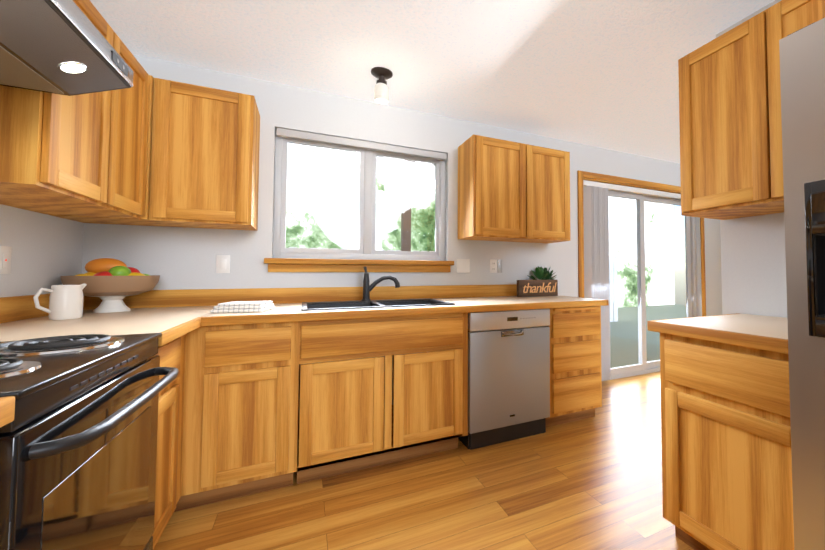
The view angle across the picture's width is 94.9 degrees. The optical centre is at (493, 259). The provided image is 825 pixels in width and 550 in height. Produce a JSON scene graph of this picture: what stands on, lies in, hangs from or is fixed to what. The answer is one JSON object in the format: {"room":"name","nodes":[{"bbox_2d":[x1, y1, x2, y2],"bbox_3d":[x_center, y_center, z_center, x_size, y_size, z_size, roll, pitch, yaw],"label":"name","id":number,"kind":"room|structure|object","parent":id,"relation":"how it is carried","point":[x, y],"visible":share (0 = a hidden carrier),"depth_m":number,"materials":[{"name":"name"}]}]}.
{"room":"kitchen","nodes":[
{"label":"kitchen","id":0,"kind":"room"},
{"bbox_2d":[0,204,83,297],"bbox_3d":[-1.137,-0.107,-0.404,0.150,2.420,5.800,1,-2,-27],"label":"wall","id":1,"kind":"structure","parent":0,"point":[47,251],"depth_m":1.73,"materials":[{"name":"paint"}]},
{"bbox_2d":[0,246,11,273],"bbox_3d":[-2.030,0.004,1.539,0.008,0.116,0.072,1,-2,-27],"label":"outlet","id":2,"kind":"object","parent":1,"relation":"attached to","point":[5,259],"visible":1,"depth_m":1.54,"materials":[{"name":"white plastic"}]},
{"bbox_2d":[0,294,83,321],"bbox_3d":[-1.504,0.171,0.508,0.018,0.104,3.516,1,-2,-27],"label":"backsplash","id":3,"kind":"structure","parent":1,"relation":"attached to","point":[12,309],"depth_m":1.61,"materials":[{"name":"brown wood"}]},
{"bbox_2d":[0,0,133,95],"bbox_3d":[-1.339,-0.646,0.831,0.574,0.196,0.746,1,-2,-27],"label":"range hood","id":4,"kind":"object","parent":1,"relation":"attached to","point":[62,47],"visible":1,"depth_m":1.03,"materials":[{"name":"silver metal"}]},
{"bbox_2d":[0,0,149,218],"bbox_3d":[-1.793,-0.612,1.497,0.367,0.770,0.844,1,-2,-27],"label":"upper cabinet","id":5,"kind":"object","parent":1,"relation":"attached to","point":[81,155],"visible":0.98,"depth_m":1.43,"materials":[{"name":"brown wood"}]},
{"bbox_2d":[316,310,463,361],"bbox_3d":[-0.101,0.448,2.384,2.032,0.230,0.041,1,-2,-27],"label":"drawer front","id":6,"kind":"structure","parent":0,"relation":"attached to","point":[365,335],"depth_m":2.11,"materials":[{"name":"brown wood"}]},
{"bbox_2d":[82,55,721,413],"bbox_3d":[0.345,0.039,3.505,6.020,2.420,0.150,1,-2,-27],"label":"wall","id":7,"kind":"structure","parent":0,"point":[177,258],"depth_m":2.73,"materials":[{"name":"paint"}]},
{"bbox_2d":[48,75,167,226],"bbox_3d":[-2.062,-0.591,2.031,0.369,0.770,0.347,1,-2,-27],"label":"cabinet filler","id":8,"kind":"object","parent":7,"relation":"attached to","point":[144,221],"visible":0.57,"depth_m":1.97,"materials":[{"name":"brown wood"}]},
{"bbox_2d":[149,78,259,230],"bbox_3d":[-1.691,-0.584,2.218,0.455,0.770,0.347,1,-2,-27],"label":"upper cabinet","id":9,"kind":"object","parent":7,"relation":"attached to","point":[205,157],"visible":1,"depth_m":2.07,"materials":[{"name":"brown wood"}]},
{"bbox_2d":[216,255,229,272],"bbox_3d":[-1.728,0.031,2.369,0.072,0.116,0.008,1,-2,-27],"label":"electrical outlet","id":10,"kind":"object","parent":7,"relation":"attached to","point":[222,263],"visible":1,"depth_m":2.37,"materials":[{"name":"white plastic"}]},
{"bbox_2d":[84,284,516,309],"bbox_3d":[-0.868,0.257,2.786,3.172,0.104,0.018,1,-2,-27],"label":"backsplash","id":11,"kind":"structure","parent":7,"relation":"attached to","point":[365,293],"depth_m":2.56,"materials":[{"name":"brown wood"}]},
{"bbox_2d":[264,258,453,271],"bbox_3d":[-0.934,0.050,2.772,1.328,0.093,0.105,1,-2,-27],"label":"window sill","id":12,"kind":"structure","parent":7,"relation":"attached to","point":[302,265],"depth_m":2.69,"materials":[{"name":"brown wood"}]},
{"bbox_2d":[273,128,446,260],"bbox_3d":[-0.960,-0.328,2.839,1.246,1.134,0.106,1,-2,-27],"label":"window","id":13,"kind":"structure","parent":7,"relation":"in","point":[369,152],"depth_m":2.83,"materials":[{"name":"grey plastic"}]},
{"bbox_2d":[457,259,469,272],"bbox_3d":[-0.253,0.055,3.113,0.118,0.116,0.008,1,-2,-27],"label":"double light switch","id":14,"kind":"object","parent":7,"relation":"attached to","point":[463,265],"visible":1,"depth_m":3.11,"materials":[{"name":"white plastic"}]},
{"bbox_2d":[490,259,496,272],"bbox_3d":[0.001,0.059,3.241,0.072,0.116,0.008,1,-2,-27],"label":"electrical outlet","id":15,"kind":"object","parent":7,"relation":"attached to","point":[493,265],"visible":1,"depth_m":3.24,"materials":[{"name":"white plastic"}]},
{"bbox_2d":[498,260,501,272],"bbox_3d":[0.057,0.061,3.271,0.045,0.116,0.006,1,-2,-27],"label":"electrical outlet plate","id":16,"kind":"object","parent":7,"relation":"attached to","point":[499,266],"visible":1,"depth_m":3.27,"materials":[{"name":"grey plastic"}]},
{"bbox_2d":[458,134,569,242],"bbox_3d":[0.190,-0.554,3.167,0.921,0.780,0.347,1,-2,-27],"label":"upper cabinet","id":17,"kind":"object","parent":7,"relation":"attached to","point":[509,191],"visible":1,"depth_m":2.99,"materials":[{"name":"brown wood"}]},
{"bbox_2d":[583,180,680,380],"bbox_3d":[1.702,0.228,4.123,1.793,2.030,0.072,1,-2,-27],"label":"blind","id":18,"kind":"object","parent":7,"relation":"attached to","point":[596,237],"visible":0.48,"depth_m":3.79,"materials":[{"name":"white plastic"}]},
{"bbox_2d":[577,170,705,380],"bbox_3d":[1.689,0.203,4.151,1.957,2.142,0.138,1,-2,-27],"label":"sliding glass door","id":19,"kind":"structure","parent":7,"relation":"attached to","point":[643,366],"depth_m":4.17,"materials":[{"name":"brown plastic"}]},
{"bbox_2d":[153,371,693,549],"bbox_3d":[1.617,1.194,0.938,6.320,0.080,5.800,1,-2,-27],"label":"floor","id":20,"kind":"structure","parent":0,"point":[593,483],"depth_m":1.81,"materials":[{"name":"brown wood"}]},
{"bbox_2d":[0,333,178,549],"bbox_3d":[-1.229,0.548,0.785,0.770,1.200,0.696,1,-2,-27],"label":"stove","id":21,"kind":"object","parent":20,"relation":"on","point":[78,445],"visible":1,"depth_m":0.83,"materials":[{"name":"black metal"}]},
{"bbox_2d":[0,330,191,548],"bbox_3d":[-1.570,0.730,1.315,0.647,0.875,0.558,1,-2,-27],"label":"base cabinet","id":22,"kind":"object","parent":20,"relation":"on","point":[174,431],"depth_m":1.52,"materials":[{"name":"brown wood"}]},
{"bbox_2d":[188,306,315,508],"bbox_3d":[-1.623,0.756,1.989,1.160,0.875,0.727,1,-2,-27],"label":"base cabinet","id":23,"kind":"object","parent":20,"relation":"on","point":[238,391],"depth_m":1.82,"materials":[{"name":"brown wood"}]},
{"bbox_2d":[0,397,3,421],"bbox_3d":[-0.768,0.214,-0.228,0.672,0.038,1.542,1,-2,-27],"label":"countertop","id":24,"kind":"structure","parent":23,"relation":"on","point":[1,398],"depth_m":0.59,"materials":[{"name":"brown wood"}]},
{"bbox_2d":[0,306,213,345],"bbox_3d":[-1.719,0.285,1.655,0.672,0.038,1.268,1,-2,-27],"label":"countertop","id":25,"kind":"structure","parent":23,"relation":"on","point":[170,321],"depth_m":1.50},
{"bbox_2d":[33,283,85,319],"bbox_3d":[-1.915,0.186,1.642,0.126,0.157,0.118,1,-2,-27],"label":"pitcher","id":26,"kind":"object","parent":25,"relation":"on","point":[65,302],"visible":1,"depth_m":1.62,"materials":[{"name":"white ceramic"}]},
{"bbox_2d":[60,258,159,312],"bbox_3d":[-2.029,0.135,1.978,0.372,0.284,0.372,1,-2,-27],"label":"fruit bowl","id":27,"kind":"object","parent":25,"relation":"on","point":[111,283],"visible":1,"depth_m":1.92,"materials":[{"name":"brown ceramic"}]},
{"bbox_2d":[196,302,303,321],"bbox_3d":[-1.341,0.304,2.145,0.445,0.038,0.732,1,-2,-27],"label":"countertop","id":28,"kind":"structure","parent":23,"relation":"on","point":[282,309],"depth_m":1.87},
{"bbox_2d":[210,301,274,312],"bbox_3d":[-1.342,0.255,2.000,0.240,0.047,0.200,0,-2,-13],"label":"towel","id":29,"kind":"object","parent":28,"relation":"on","point":[242,306],"visible":1,"depth_m":1.92,"materials":[{"name":"white fabric"}]},
{"bbox_2d":[458,309,549,449],"bbox_3d":[-0.020,0.788,2.752,0.609,0.868,0.695,1,-2,-27],"label":"dishwasher","id":30,"kind":"object","parent":20,"relation":"on","point":[508,375],"visible":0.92,"depth_m":2.45,"materials":[{"name":"silver metal"}]},
{"bbox_2d":[500,302,603,427],"bbox_3d":[0.456,0.795,3.037,0.486,0.875,0.727,1,-2,-27],"label":"base cabinet","id":31,"kind":"object","parent":20,"relation":"on","point":[575,331],"depth_m":2.71,"materials":[{"name":"brown wood"}]},
{"bbox_2d":[424,294,603,313],"bbox_3d":[0.154,0.332,2.899,1.205,0.038,0.732,1,-2,-27],"label":"countertop","id":32,"kind":"structure","parent":31,"relation":"on","point":[461,305],"depth_m":2.61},
{"bbox_2d":[301,266,454,310],"bbox_3d":[-0.766,0.276,2.445,0.886,0.464,0.561,1,-2,-27],"label":"sink","id":33,"kind":"object","parent":32,"relation":"in","point":[366,303],"depth_m":2.56,"materials":[{"name":"black metal"}]},
{"bbox_2d":[517,280,557,296],"bbox_3d":[0.389,0.252,3.248,0.405,0.145,0.044,1,-2,-27],"label":"block","id":34,"kind":"object","parent":32,"relation":"on","point":[531,288],"visible":1,"depth_m":3.22,"materials":[{"name":"brown wood"}]},
{"bbox_2d":[527,266,555,279],"bbox_3d":[0.446,0.195,3.380,0.302,0.269,0.123,1,-2,-27],"label":"plant","id":35,"kind":"object","parent":34,"relation":"in","point":[540,273],"visible":0.6,"depth_m":3.38,"materials":[{"name":"green plant"}]},
{"bbox_2d":[647,313,793,549],"bbox_3d":[1.088,0.716,1.458,0.657,0.914,0.597,1,-2,-27],"label":"base cabinet","id":36,"kind":"object","parent":20,"relation":"on","point":[726,443],"visible":0.81,"depth_m":1.32,"materials":[{"name":"brown wood"}]},
{"bbox_2d":[779,18,824,549],"bbox_3d":[1.300,0.253,0.728,0.907,1.745,0.908,1,-2,-27],"label":"fridge","id":37,"kind":"object","parent":20,"relation":"on","point":[802,66],"visible":1,"depth_m":0.94,"materials":[{"name":"grey metal"}]},
{"bbox_2d":[90,0,774,163],"bbox_3d":[1.617,-1.304,1.032,6.320,0.080,5.800,1,-2,-27],"label":"ceiling","id":38,"kind":"structure","parent":0,"point":[604,74],"depth_m":2.17,"materials":[{"name":"white paint"}]},
{"bbox_2d":[371,67,392,103],"bbox_3d":[-0.724,-1.117,2.403,0.136,0.192,0.136,1,-2,-27],"label":"pendant light","id":39,"kind":"object","parent":38,"relation":"hanging from","point":[381,88],"visible":1,"depth_m":2.37,"materials":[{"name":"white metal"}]},
{"bbox_2d":[716,0,786,317],"bbox_3d":[2.130,-0.081,0.303,0.120,2.420,3.820,1,-2,-27],"label":"wall","id":40,"kind":"structure","parent":0,"point":[753,265],"depth_m":1.83,"materials":[{"name":"paint"}]},
{"bbox_2d":[678,0,818,219],"bbox_3d":[1.208,-0.612,1.611,0.355,0.780,0.650,1,-2,-27],"label":"upper cabinet","id":41,"kind":"object","parent":40,"relation":"attached to","point":[731,151],"visible":0.83,"depth_m":1.58,"materials":[{"name":"brown wood"}]},
{"bbox_2d":[818,0,824,19],"bbox_3d":[1.463,-0.801,0.848,0.595,0.300,0.945,1,-2,-27],"label":"upper cabinet","id":42,"kind":"object","parent":40,"relation":"attached to","point":[821,9],"depth_m":1.14,"materials":[{"name":"brown wood"}]},
{"label":"outside","id":43,"kind":"structure","parent":0,"visible":0},
{"bbox_2d":[286,143,674,306],"bbox_3d":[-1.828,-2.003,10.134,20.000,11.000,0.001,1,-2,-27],"label":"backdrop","id":44,"kind":"structure","parent":43,"point":[420,210],"depth_m":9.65,"materials":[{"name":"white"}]},
{"bbox_2d":[610,304,686,367],"bbox_3d":[-0.310,1.581,6.989,20.000,0.200,6.740,1,-2,-27],"label":"ground","id":45,"kind":"structure","parent":43,"point":[680,313],"depth_m":7.49,"materials":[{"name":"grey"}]},
{"bbox_2d":[376,156,434,250],"bbox_3d":[-0.516,-0.065,5.793,2.700,3.000,2.000,1,-2,-27],"label":"pergola","id":46,"kind":"object","parent":45,"relation":"on","point":[391,170],"depth_m":5.44,"materials":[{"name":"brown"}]},
{"bbox_2d":[285,247,617,321],"bbox_3d":[-1.833,0.653,6.933,11.200,1.650,0.070,1,-2,-27],"label":"fence","id":47,"kind":"object","parent":45,"relation":"on","point":[614,313],"depth_m":9.34,"materials":[{"name":"white paint"}]}
]}

